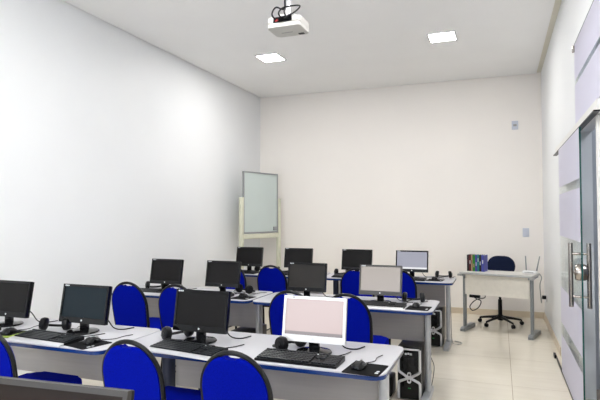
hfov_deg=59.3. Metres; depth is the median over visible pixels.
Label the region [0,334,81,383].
chair
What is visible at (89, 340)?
mouse
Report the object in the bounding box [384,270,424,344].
chair
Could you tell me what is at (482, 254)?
book
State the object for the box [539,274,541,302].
cable
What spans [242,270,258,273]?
keyboard
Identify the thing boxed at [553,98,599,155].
trim
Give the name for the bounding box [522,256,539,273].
router
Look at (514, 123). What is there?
wall plate
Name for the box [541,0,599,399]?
wall
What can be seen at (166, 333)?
ear cup
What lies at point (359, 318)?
chair
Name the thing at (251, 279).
computer desk
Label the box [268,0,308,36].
projector
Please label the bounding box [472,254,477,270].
book
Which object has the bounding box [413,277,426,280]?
keyboard
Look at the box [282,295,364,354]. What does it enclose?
monitor
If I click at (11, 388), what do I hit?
monitor
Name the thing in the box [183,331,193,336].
ear cup
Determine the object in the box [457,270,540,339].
desk
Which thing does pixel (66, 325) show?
ear cup
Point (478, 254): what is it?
book
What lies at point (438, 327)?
computer tower
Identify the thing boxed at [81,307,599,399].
floor
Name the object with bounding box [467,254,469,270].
book
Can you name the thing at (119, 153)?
wall
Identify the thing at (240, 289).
ear cup
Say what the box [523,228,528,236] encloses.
wall plate
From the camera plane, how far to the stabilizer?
4.22 m
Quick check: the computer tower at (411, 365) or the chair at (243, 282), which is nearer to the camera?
the computer tower at (411, 365)
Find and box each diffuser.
[257,54,283,61]
[429,32,455,41]
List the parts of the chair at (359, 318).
frame, backrest, seat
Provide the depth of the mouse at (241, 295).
4.54 m
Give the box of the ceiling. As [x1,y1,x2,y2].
[63,0,554,97]
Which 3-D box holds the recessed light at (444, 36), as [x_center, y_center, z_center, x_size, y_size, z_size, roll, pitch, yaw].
[1.603,-1.837,5.929,0.310,0.012,0.310,-1,-2,21]
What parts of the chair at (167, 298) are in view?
backrest, frame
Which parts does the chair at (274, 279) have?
backrest, frame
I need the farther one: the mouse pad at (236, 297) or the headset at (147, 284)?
the headset at (147, 284)
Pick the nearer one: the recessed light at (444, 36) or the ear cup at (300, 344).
the ear cup at (300, 344)
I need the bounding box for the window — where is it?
[572,0,599,123]
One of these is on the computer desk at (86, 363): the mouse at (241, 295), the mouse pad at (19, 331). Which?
the mouse pad at (19, 331)
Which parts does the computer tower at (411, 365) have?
silver trim, trim, silver trim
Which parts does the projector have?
connector panel, casing, casing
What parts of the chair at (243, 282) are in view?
frame, backrest, leg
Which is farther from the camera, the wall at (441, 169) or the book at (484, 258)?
the wall at (441, 169)
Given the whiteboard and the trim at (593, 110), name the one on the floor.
the whiteboard
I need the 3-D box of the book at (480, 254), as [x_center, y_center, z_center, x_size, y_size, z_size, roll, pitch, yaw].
[2.284,0.798,6.682,0.024,0.206,0.151,-1,-2,36]
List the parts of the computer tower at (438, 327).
panel, silver trim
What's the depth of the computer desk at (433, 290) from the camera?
5.93 m
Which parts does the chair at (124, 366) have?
backrest, frame, seat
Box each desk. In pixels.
[0,316,159,380]
[112,285,272,333]
[122,327,403,399]
[242,269,329,293]
[253,292,439,399]
[327,273,455,351]
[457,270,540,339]
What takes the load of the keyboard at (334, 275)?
on the computer desk at (433, 290)
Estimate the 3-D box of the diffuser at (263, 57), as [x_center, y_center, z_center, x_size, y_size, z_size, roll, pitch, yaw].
[-0.372,-1.812,6.699,0.270,0.009,0.270,-1,-2,21]
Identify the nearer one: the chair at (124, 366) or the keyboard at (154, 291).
the chair at (124, 366)
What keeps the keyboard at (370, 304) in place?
on the computer desk at (403, 324)
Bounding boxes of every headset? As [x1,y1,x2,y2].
[39,317,79,329]
[145,281,162,287]
[161,326,193,340]
[234,284,266,293]
[272,336,306,350]
[334,268,346,273]
[402,292,430,302]
[435,271,455,277]
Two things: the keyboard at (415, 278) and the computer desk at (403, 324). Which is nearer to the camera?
the computer desk at (403, 324)
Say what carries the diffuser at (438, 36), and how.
attached to the recessed light at (444, 36)
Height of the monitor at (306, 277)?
0.301 m
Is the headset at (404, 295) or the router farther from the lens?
the router
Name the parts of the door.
handle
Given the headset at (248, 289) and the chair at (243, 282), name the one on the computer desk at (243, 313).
the headset at (248, 289)
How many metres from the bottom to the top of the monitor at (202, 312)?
0.284 m
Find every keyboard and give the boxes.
[8,329,104,346]
[140,288,162,294]
[147,339,243,360]
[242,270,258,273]
[254,348,350,368]
[331,274,342,277]
[362,300,407,309]
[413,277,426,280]
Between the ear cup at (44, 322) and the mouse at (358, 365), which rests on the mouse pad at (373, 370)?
the mouse at (358, 365)
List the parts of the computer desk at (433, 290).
modesty panel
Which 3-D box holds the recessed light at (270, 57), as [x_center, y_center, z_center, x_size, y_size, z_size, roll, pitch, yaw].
[-0.372,-1.810,6.699,0.310,0.012,0.310,-1,-2,21]
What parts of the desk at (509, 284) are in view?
power strip, modesty panel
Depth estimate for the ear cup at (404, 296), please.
4.27 m
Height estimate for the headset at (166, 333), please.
0.082 m
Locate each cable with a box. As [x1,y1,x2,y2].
[450,300,461,343]
[469,295,485,310]
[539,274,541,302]
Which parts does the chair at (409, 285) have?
backrest, frame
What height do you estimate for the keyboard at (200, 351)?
0.030 m
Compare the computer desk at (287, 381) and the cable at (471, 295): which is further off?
the cable at (471, 295)
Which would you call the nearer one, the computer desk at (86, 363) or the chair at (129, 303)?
the computer desk at (86, 363)
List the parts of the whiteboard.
post, frame, rail, post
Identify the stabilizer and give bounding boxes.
[389,372,395,396]
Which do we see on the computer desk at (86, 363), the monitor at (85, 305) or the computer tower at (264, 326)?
the monitor at (85, 305)
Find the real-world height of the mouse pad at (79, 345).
0.004 m
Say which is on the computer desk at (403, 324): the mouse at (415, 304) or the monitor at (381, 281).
the monitor at (381, 281)
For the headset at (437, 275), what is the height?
0.082 m
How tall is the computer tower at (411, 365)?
0.405 m
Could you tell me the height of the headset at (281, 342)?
0.082 m
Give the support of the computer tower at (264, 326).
on the floor
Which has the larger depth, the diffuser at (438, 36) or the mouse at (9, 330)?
the diffuser at (438, 36)
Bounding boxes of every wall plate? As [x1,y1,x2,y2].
[512,121,517,129]
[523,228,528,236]
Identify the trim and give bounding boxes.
[537,0,561,72]
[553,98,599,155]
[595,115,599,336]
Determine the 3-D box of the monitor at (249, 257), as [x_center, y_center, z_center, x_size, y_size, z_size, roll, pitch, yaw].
[-0.595,0.752,6.673,0.454,0.308,0.210,0,-2,1]
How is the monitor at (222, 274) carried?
on the computer desk at (243, 313)
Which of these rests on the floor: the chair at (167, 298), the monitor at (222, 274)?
the chair at (167, 298)
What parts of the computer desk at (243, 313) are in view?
modesty panel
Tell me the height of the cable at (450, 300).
0.606 m
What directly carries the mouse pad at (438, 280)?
on the computer desk at (433, 290)
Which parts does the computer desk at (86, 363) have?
modesty panel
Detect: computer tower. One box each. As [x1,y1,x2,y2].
[232,324,266,333]
[397,336,424,399]
[431,306,445,345]
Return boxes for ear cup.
[39,317,48,329]
[61,318,71,329]
[145,281,149,287]
[161,326,171,339]
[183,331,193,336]
[235,284,242,291]
[245,285,252,293]
[275,336,287,349]
[294,341,306,346]
[402,292,406,301]
[420,293,424,301]
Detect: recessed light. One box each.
[254,52,286,62]
[426,30,457,42]
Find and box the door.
[553,127,592,399]
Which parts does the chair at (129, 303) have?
backrest, seat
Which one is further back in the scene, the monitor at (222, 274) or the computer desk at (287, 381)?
the monitor at (222, 274)
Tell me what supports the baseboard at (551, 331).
attached to the wall at (558, 82)
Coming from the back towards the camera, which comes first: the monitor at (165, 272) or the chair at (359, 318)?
the monitor at (165, 272)
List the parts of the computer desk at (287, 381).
modesty panel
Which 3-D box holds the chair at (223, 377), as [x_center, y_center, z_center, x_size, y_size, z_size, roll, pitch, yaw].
[-0.197,1.078,2.421,0.396,0.884,0.515,-1,-2,21]
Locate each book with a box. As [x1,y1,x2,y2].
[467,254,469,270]
[469,254,473,270]
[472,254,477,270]
[475,254,478,270]
[477,254,480,271]
[479,254,484,271]
[481,255,487,271]
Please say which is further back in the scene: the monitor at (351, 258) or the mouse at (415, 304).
the monitor at (351, 258)
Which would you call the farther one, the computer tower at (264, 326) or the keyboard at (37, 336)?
the computer tower at (264, 326)
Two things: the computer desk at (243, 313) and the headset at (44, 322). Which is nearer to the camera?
the headset at (44, 322)
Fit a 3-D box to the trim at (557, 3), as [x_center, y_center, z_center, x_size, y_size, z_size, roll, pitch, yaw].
[1.735,-1.964,3.117,0.060,0.050,9.350,-1,-2,21]
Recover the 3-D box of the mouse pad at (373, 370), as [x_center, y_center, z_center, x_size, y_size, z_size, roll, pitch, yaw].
[0.300,0.775,2.415,0.170,0.004,0.185,-1,-2,25]
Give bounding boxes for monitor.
[0,280,57,327]
[0,376,134,399]
[59,284,133,334]
[150,259,196,288]
[173,289,250,344]
[205,260,245,292]
[236,247,263,270]
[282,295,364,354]
[284,248,312,267]
[287,262,329,296]
[341,249,372,271]
[359,264,410,301]
[396,250,433,276]
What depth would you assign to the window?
3.44 m
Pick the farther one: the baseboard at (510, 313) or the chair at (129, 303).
the baseboard at (510, 313)
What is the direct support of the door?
in the wall at (558, 82)
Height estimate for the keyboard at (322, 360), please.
0.030 m
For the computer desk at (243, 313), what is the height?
0.740 m
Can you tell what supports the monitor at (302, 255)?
on the computer desk at (251, 279)
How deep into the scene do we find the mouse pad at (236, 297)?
4.47 m
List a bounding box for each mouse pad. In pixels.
[0,330,24,337]
[65,340,111,349]
[231,296,254,299]
[342,363,387,376]
[405,305,431,310]
[425,279,443,281]
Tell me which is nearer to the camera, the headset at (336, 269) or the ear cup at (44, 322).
the ear cup at (44, 322)
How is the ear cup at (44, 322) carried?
on the headset at (44, 322)
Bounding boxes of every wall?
[0,0,259,375]
[260,72,544,311]
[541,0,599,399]
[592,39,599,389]
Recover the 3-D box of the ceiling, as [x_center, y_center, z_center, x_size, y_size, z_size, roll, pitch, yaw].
[-0.307,-1.950,3.891,4.308,0.100,9.320,-1,-2,21]
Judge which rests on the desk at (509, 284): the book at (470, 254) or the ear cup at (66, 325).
the book at (470, 254)
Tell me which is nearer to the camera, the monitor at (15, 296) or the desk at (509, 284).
the monitor at (15, 296)
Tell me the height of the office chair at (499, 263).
0.890 m
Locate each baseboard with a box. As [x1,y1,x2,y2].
[445,307,544,318]
[544,313,560,355]
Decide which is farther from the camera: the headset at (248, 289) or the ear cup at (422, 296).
the headset at (248, 289)
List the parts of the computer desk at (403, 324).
modesty panel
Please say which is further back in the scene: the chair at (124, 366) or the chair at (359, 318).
the chair at (359, 318)
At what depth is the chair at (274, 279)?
5.70 m
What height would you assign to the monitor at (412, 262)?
0.308 m
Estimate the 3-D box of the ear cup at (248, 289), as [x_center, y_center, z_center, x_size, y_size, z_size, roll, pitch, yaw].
[-0.457,0.806,4.743,0.044,0.080,0.079,-2,-2,45]
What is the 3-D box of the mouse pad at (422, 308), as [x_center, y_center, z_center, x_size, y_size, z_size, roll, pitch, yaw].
[0.901,0.821,4.000,0.170,0.004,0.185,-1,-2,24]
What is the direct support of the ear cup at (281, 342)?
on the headset at (281, 342)
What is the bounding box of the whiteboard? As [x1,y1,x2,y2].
[239,171,280,268]
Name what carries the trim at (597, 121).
attached to the wall at (558, 82)
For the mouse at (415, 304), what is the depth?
4.01 m
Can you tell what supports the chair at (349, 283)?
on the floor
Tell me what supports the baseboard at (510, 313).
attached to the wall at (441, 169)
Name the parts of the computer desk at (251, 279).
modesty panel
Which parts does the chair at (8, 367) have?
backrest, frame, seat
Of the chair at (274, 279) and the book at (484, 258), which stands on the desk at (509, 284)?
the book at (484, 258)
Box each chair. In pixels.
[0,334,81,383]
[102,339,200,399]
[112,282,161,330]
[158,284,199,389]
[200,350,272,399]
[219,269,264,328]
[257,265,286,330]
[269,290,302,335]
[331,293,388,344]
[340,268,374,296]
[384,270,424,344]
[478,256,523,328]
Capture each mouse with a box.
[1,325,38,334]
[83,334,132,344]
[238,293,257,297]
[351,355,382,370]
[412,302,421,307]
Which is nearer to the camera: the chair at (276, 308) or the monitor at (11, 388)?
the monitor at (11, 388)

